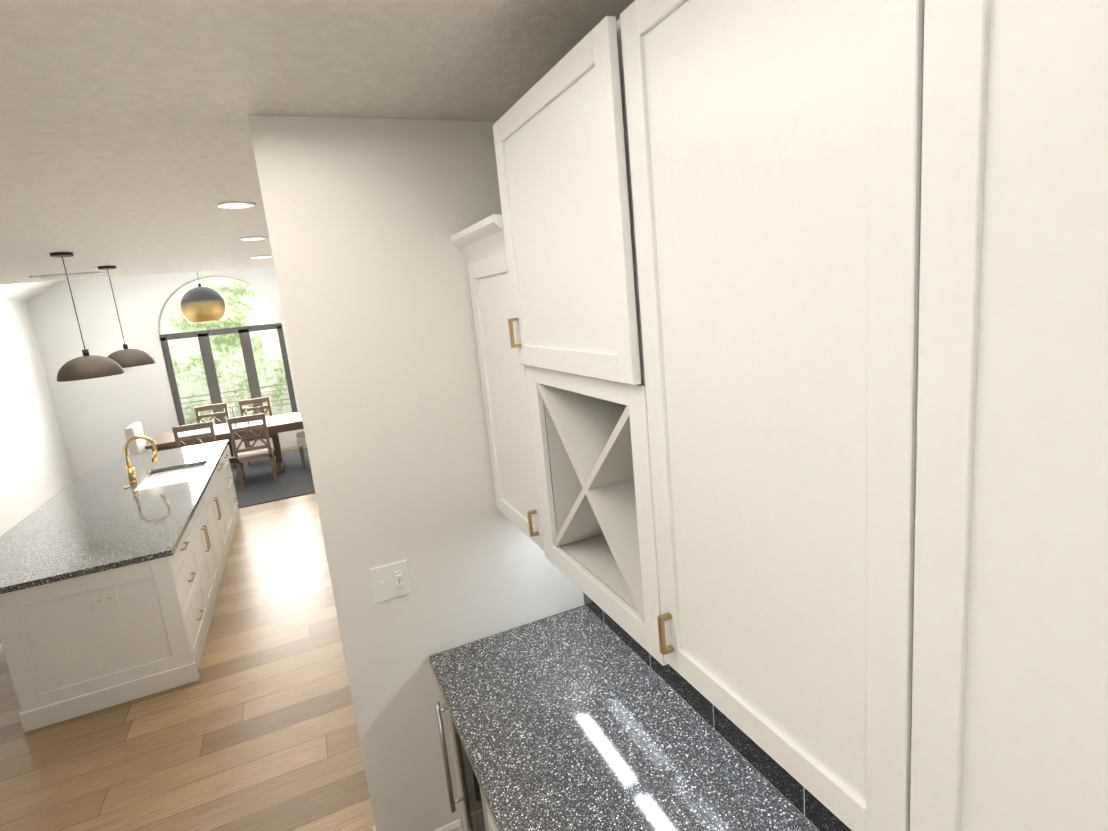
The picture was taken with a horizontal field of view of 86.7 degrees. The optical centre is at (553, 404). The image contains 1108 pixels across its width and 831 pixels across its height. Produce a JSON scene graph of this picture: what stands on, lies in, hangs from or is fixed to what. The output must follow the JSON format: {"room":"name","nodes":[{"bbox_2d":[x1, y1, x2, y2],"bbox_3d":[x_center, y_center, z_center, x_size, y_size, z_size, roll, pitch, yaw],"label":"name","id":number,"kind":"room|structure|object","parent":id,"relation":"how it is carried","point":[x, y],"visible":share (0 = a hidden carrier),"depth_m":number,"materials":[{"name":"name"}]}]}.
{"room":"dining room and kitchen","nodes":[
{"label":"dining room and kitchen","id":0,"kind":"room"},
{"bbox_2d":[0,280,62,301],"bbox_3d":[-5.062,-2.175,8.239,7.200,2.080,4.050,-10,11,-23],"label":"ceiling","id":1,"kind":"structure","parent":0,"point":[26,292],"depth_m":8.40,"materials":[{"name":"white paint"}]},
{"bbox_2d":[0,300,72,535],"bbox_3d":[-5.400,-0.159,3.178,0.150,4.700,13.450,-10,11,-23],"label":"wall","id":2,"kind":"structure","parent":0,"point":[35,472],"depth_m":8.24,"materials":[{"name":"white paint"}]},
{"bbox_2d":[27,267,303,476],"bbox_3d":[-5.399,-1.478,10.206,6.000,4.700,0.200,-10,11,-23],"label":"wall","id":3,"kind":"structure","parent":0,"point":[96,417],"depth_m":9.44,"materials":[{"name":"white paint"}]},
{"bbox_2d":[72,439,297,481],"bbox_3d":[-5.635,0.860,10.316,4.600,0.130,0.014,-10,11,-23],"label":"baseboard","id":4,"kind":"structure","parent":3,"relation":"attached to","point":[289,443],"depth_m":10.62,"materials":[{"name":"white paint"}]},
{"bbox_2d":[152,271,297,425],"bbox_3d":[-5.633,-0.883,10.125,2.020,2.770,0.130,-10,11,-23],"label":"arched window","id":5,"kind":"structure","parent":3,"relation":"in","point":[208,363],"depth_m":10.09,"materials":[{"name":"clear glass"}]},
{"bbox_2d":[0,446,374,830],"bbox_3d":[-2.469,1.683,4.761,6.200,0.050,13.450,-10,11,-23],"label":"floor","id":6,"kind":"structure","parent":0,"point":[254,727],"depth_m":3.36,"materials":[{"name":"brown wood"}]},
{"bbox_2d":[0,440,238,731],"bbox_3d":[-3.545,1.216,5.297,0.934,0.876,3.744,-10,11,-23],"label":"kitchen island","id":7,"kind":"object","parent":6,"relation":"on","point":[66,658],"depth_m":3.66,"materials":[{"name":"white paint"}]},
{"bbox_2d":[90,590,118,609],"bbox_3d":[-2.756,1.200,3.600,0.128,0.097,0.007,-10,11,-23],"label":"outlet","id":8,"kind":"object","parent":7,"relation":"attached to","point":[104,599],"visible":1,"depth_m":3.60,"materials":[{"name":"plastic"}]},
{"bbox_2d":[0,440,227,591],"bbox_3d":[-3.751,0.792,5.163,1.270,0.038,3.770,-10,11,-23],"label":"island countertop","id":9,"kind":"structure","parent":7,"relation":"on","point":[94,523],"depth_m":4.40,"materials":[{"name":"grey stone"}]},
{"bbox_2d":[123,436,156,487],"bbox_3d":[-3.826,0.514,5.413,0.283,0.429,0.224,-10,11,-23],"label":"island faucet","id":10,"kind":"object","parent":9,"relation":"on","point":[131,474],"visible":1,"depth_m":5.45,"materials":[{"name":"gold metal"}]},
{"bbox_2d":[136,464,203,491],"bbox_3d":[-3.642,0.816,5.669,0.514,0.240,0.854,-10,11,-23],"label":"sink","id":11,"kind":"object","parent":9,"relation":"in","point":[190,471],"depth_m":5.74,"materials":[{"name":"white ceramic"}]},
{"bbox_2d":[230,447,314,507],"bbox_3d":[-4.982,1.178,8.601,3.560,0.010,3.030,-10,11,-23],"label":"dining rug","id":12,"kind":"object","parent":6,"relation":"on","point":[294,478],"depth_m":8.46,"materials":[{"name":"grey fabric"}]},
{"bbox_2d":[124,422,147,455],"bbox_3d":[-5.641,0.751,8.392,0.560,1.028,0.520,-10,11,-23],"label":"dining chair","id":13,"kind":"object","parent":12,"relation":"on","point":[136,446],"visible":0.25,"depth_m":8.07,"materials":[{"name":"white fabric"}]},
{"bbox_2d":[172,421,216,447],"bbox_3d":[-4.842,0.735,8.085,0.470,1.018,0.442,-10,11,-23],"label":"dining chair","id":14,"kind":"object","parent":12,"relation":"on","point":[190,427],"visible":0.44,"depth_m":7.82,"materials":[{"name":"brown wood"}]},
{"bbox_2d":[194,403,235,467],"bbox_3d":[-5.478,0.532,9.497,0.470,1.018,0.442,-10,11,-23],"label":"dining chair","id":15,"kind":"object","parent":12,"relation":"on","point":[210,407],"visible":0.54,"depth_m":9.57,"materials":[{"name":"brown wood"}]},
{"bbox_2d":[145,412,303,472],"bbox_3d":[-4.807,0.705,8.949,2.100,0.754,1.020,-10,11,-23],"label":"dining table","id":16,"kind":"object","parent":12,"relation":"on","point":[276,424],"visible":0.44,"depth_m":8.74,"materials":[{"name":"brown wood"}]},
{"bbox_2d":[230,405,238,426],"bbox_3d":[-4.836,0.173,8.871,0.088,0.320,0.090,-1,11,22],"label":"candle","id":17,"kind":"object","parent":16,"relation":"on","point":[232,406],"depth_m":8.85,"materials":[{"name":"white wax"}]},
{"bbox_2d":[243,407,251,423],"bbox_3d":[-4.699,0.168,8.988,0.088,0.260,0.090,-1,11,22],"label":"candle","id":18,"kind":"object","parent":16,"relation":"on","point":[245,408],"depth_m":8.97,"materials":[{"name":"white wax"}]},
{"bbox_2d":[227,413,277,489],"bbox_3d":[-4.261,0.631,8.332,0.470,1.018,0.442,-10,11,-23],"label":"dining chair","id":19,"kind":"object","parent":12,"relation":"on","point":[252,453],"visible":1,"depth_m":8.13,"materials":[{"name":"brown wood"}]},
{"bbox_2d":[238,397,272,464],"bbox_3d":[-4.897,0.429,9.744,0.470,1.018,0.442,-10,11,-23],"label":"dining chair","id":20,"kind":"object","parent":12,"relation":"on","point":[253,401],"visible":0.31,"depth_m":9.81,"materials":[{"name":"brown wood"}]},
{"bbox_2d":[296,432,306,468],"bbox_3d":[-3.743,0.413,9.198,0.560,1.028,0.520,-10,11,-23],"label":"dining chair","id":21,"kind":"object","parent":12,"relation":"on","point":[301,439],"visible":0.21,"depth_m":8.93,"materials":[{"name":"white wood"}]},
{"bbox_2d":[487,809,496,830],"bbox_3d":[0.249,1.513,1.726,0.665,0.876,0.690,-10,11,-23],"label":"base cabinet","id":22,"kind":"object","parent":6,"relation":"on","point":[490,823],"depth_m":1.83,"materials":[{"name":"white paint"}]},
{"bbox_2d":[435,701,488,830],"bbox_3d":[-0.049,1.446,2.228,0.631,0.856,0.470,-10,11,-23],"label":"wine fridge","id":23,"kind":"object","parent":22,"relation":"in","point":[472,798],"visible":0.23,"depth_m":2.24,"materials":[{"name":"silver metal"}]},
{"bbox_2d":[429,605,818,830],"bbox_3d":[0.321,1.108,1.344,0.698,0.038,2.448,-10,11,-23],"label":"countertop","id":24,"kind":"structure","parent":22,"relation":"on","point":[560,725],"depth_m":1.78,"materials":[{"name":"grey stone"}]},
{"bbox_2d":[0,0,634,283],"bbox_3d":[-1.956,-0.982,2.437,6.200,0.120,9.520,-10,11,-23],"label":"ceiling","id":25,"kind":"structure","parent":0,"point":[126,146],"depth_m":1.68,"materials":[{"name":"paint"}]},
{"bbox_2d":[29,272,107,278],"bbox_3d":[-4.725,-1.260,5.729,0.560,0.012,0.240,-10,11,-23],"label":"ceiling vent","id":26,"kind":"object","parent":25,"relation":"in","point":[68,275],"visible":0.94,"depth_m":5.70,"materials":[{"name":"white metal"}]},
{"bbox_2d":[49,252,123,381],"bbox_3d":[-3.561,-0.657,4.382,0.410,0.920,0.410,-10,11,-23],"label":"dome pendant light","id":27,"kind":"object","parent":25,"relation":"hanging from","point":[86,365],"visible":1,"depth_m":4.33,"materials":[{"name":"brown metal"}]},
{"bbox_2d":[98,266,155,367],"bbox_3d":[-4.042,-0.810,5.449,0.410,0.920,0.410,-10,11,-23],"label":"dome pendant light","id":28,"kind":"object","parent":25,"relation":"hanging from","point":[125,357],"visible":0.81,"depth_m":5.41,"materials":[{"name":"brown metal"}]},
{"bbox_2d":[180,273,226,322],"bbox_3d":[-5.152,-2.143,8.386,0.590,1.924,0.590,-10,11,-23],"label":"globe pendant light","id":29,"kind":"object","parent":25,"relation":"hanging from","point":[199,304],"visible":0.98,"depth_m":8.32,"materials":[{"name":"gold metal"}]},
{"bbox_2d":[217,201,255,208],"bbox_3d":[-1.714,-1.077,3.174,0.190,0.012,0.190,-10,11,-23],"label":"recessed light","id":30,"kind":"object","parent":25,"relation":"in","point":[236,204],"visible":0.92,"depth_m":3.16,"materials":[{"name":"white paint"}]},
{"bbox_2d":[240,236,266,240],"bbox_3d":[-2.295,-1.266,4.489,0.190,0.012,0.190,-10,11,-23],"label":"recessed light","id":31,"kind":"object","parent":25,"relation":"in","point":[254,238],"visible":1,"depth_m":4.46,"materials":[{"name":"white paint"}]},
{"bbox_2d":[251,255,271,258],"bbox_3d":[-2.885,-1.454,5.800,0.190,0.012,0.190,-10,11,-23],"label":"recessed light","id":32,"kind":"object","parent":25,"relation":"in","point":[260,257],"visible":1,"depth_m":5.76,"materials":[{"name":"white paint"}]},
{"bbox_2d":[247,115,584,830],"bbox_3d":[-0.397,0.423,2.361,0.997,2.899,0.150,-10,11,-23],"label":"wall","id":33,"kind":"structure","parent":0,"point":[366,218],"depth_m":2.15,"materials":[{"name":"white paint"}]},
{"bbox_2d":[370,560,411,602],"bbox_3d":[-0.612,0.667,2.208,0.138,0.138,0.014,-10,11,-23],"label":"light switch","id":34,"kind":"object","parent":33,"relation":"attached to","point":[390,581],"visible":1,"depth_m":2.21,"materials":[{"name":"plastic"}]},
{"bbox_2d":[371,819,461,830],"bbox_3d":[-0.459,1.807,2.532,0.600,0.140,0.182,-10,11,-23],"label":"baseboard","id":35,"kind":"structure","parent":33,"relation":"attached to","point":[454,825],"depth_m":2.45,"materials":[{"name":"white paint"}]},
{"bbox_3d":[-0.363,-0.679,3.308,0.150,4.700,9.720,-10,11,-23],"label":"wall","id":36,"kind":"structure","parent":0,"visible":0},
{"bbox_2d":[458,216,561,567],"bbox_3d":[-0.007,-0.091,2.060,0.352,1.060,0.575,-10,11,-23],"label":"upper cabinet","id":37,"kind":"object","parent":36,"relation":"attached to","point":[511,418],"depth_m":2.02,"materials":[{"name":"white paint"}]},
{"bbox_2d":[493,40,609,403],"bbox_3d":[0.164,-0.429,1.489,0.374,0.721,0.664,-10,11,-23],"label":"upper cabinet","id":38,"kind":"object","parent":36,"relation":"attached to","point":[548,229],"depth_m":1.43,"materials":[{"name":"white paint"}]},
{"bbox_2d":[534,388,629,623],"bbox_3d":[0.233,0.172,1.606,0.352,0.572,0.664,-10,11,-23],"label":"wine rack","id":39,"kind":"object","parent":36,"relation":"attached to","point":[576,435],"depth_m":1.67,"materials":[{"name":"white paint"}]},
{"bbox_2d":[583,592,851,830],"bbox_3d":[0.609,0.784,1.425,0.007,0.511,2.444,-10,11,-23],"label":"backsplash","id":40,"kind":"structure","parent":36,"relation":"attached to","point":[809,806],"depth_m":1.68,"materials":[{"name":"black glass"}]},
{"bbox_2d":[582,0,989,830],"bbox_3d":[0.443,-0.061,0.986,0.374,1.310,0.689,-10,11,-23],"label":"upper cabinet","id":41,"kind":"object","parent":36,"relation":"attached to","point":[790,318],"depth_m":0.82,"materials":[{"name":"white paint"}]},
{"bbox_2d":[962,0,1107,830],"bbox_3d":[0.702,0.016,0.437,0.352,1.310,0.780,-10,11,-23],"label":"upper cabinet","id":42,"kind":"object","parent":36,"relation":"attached to","point":[1035,758],"depth_m":0.56,"materials":[{"name":"white paint"}]},
{"label":"outside","id":43,"kind":"structure","parent":0,"visible":0},
{"bbox_2d":[160,277,291,424],"bbox_3d":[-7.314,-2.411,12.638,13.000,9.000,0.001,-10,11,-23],"label":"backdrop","id":44,"kind":"structure","parent":43,"point":[234,372],"depth_m":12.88,"materials":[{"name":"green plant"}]},
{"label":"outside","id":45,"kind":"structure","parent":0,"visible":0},
{"bbox_2d":[180,383,290,419],"bbox_3d":[-5.654,0.147,11.098,5.000,0.840,1.000,-10,11,-23],"label":"rail","id":46,"kind":"object","parent":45,"point":[235,401],"depth_m":11.29,"materials":[{"name":"grey metal"}]}
]}

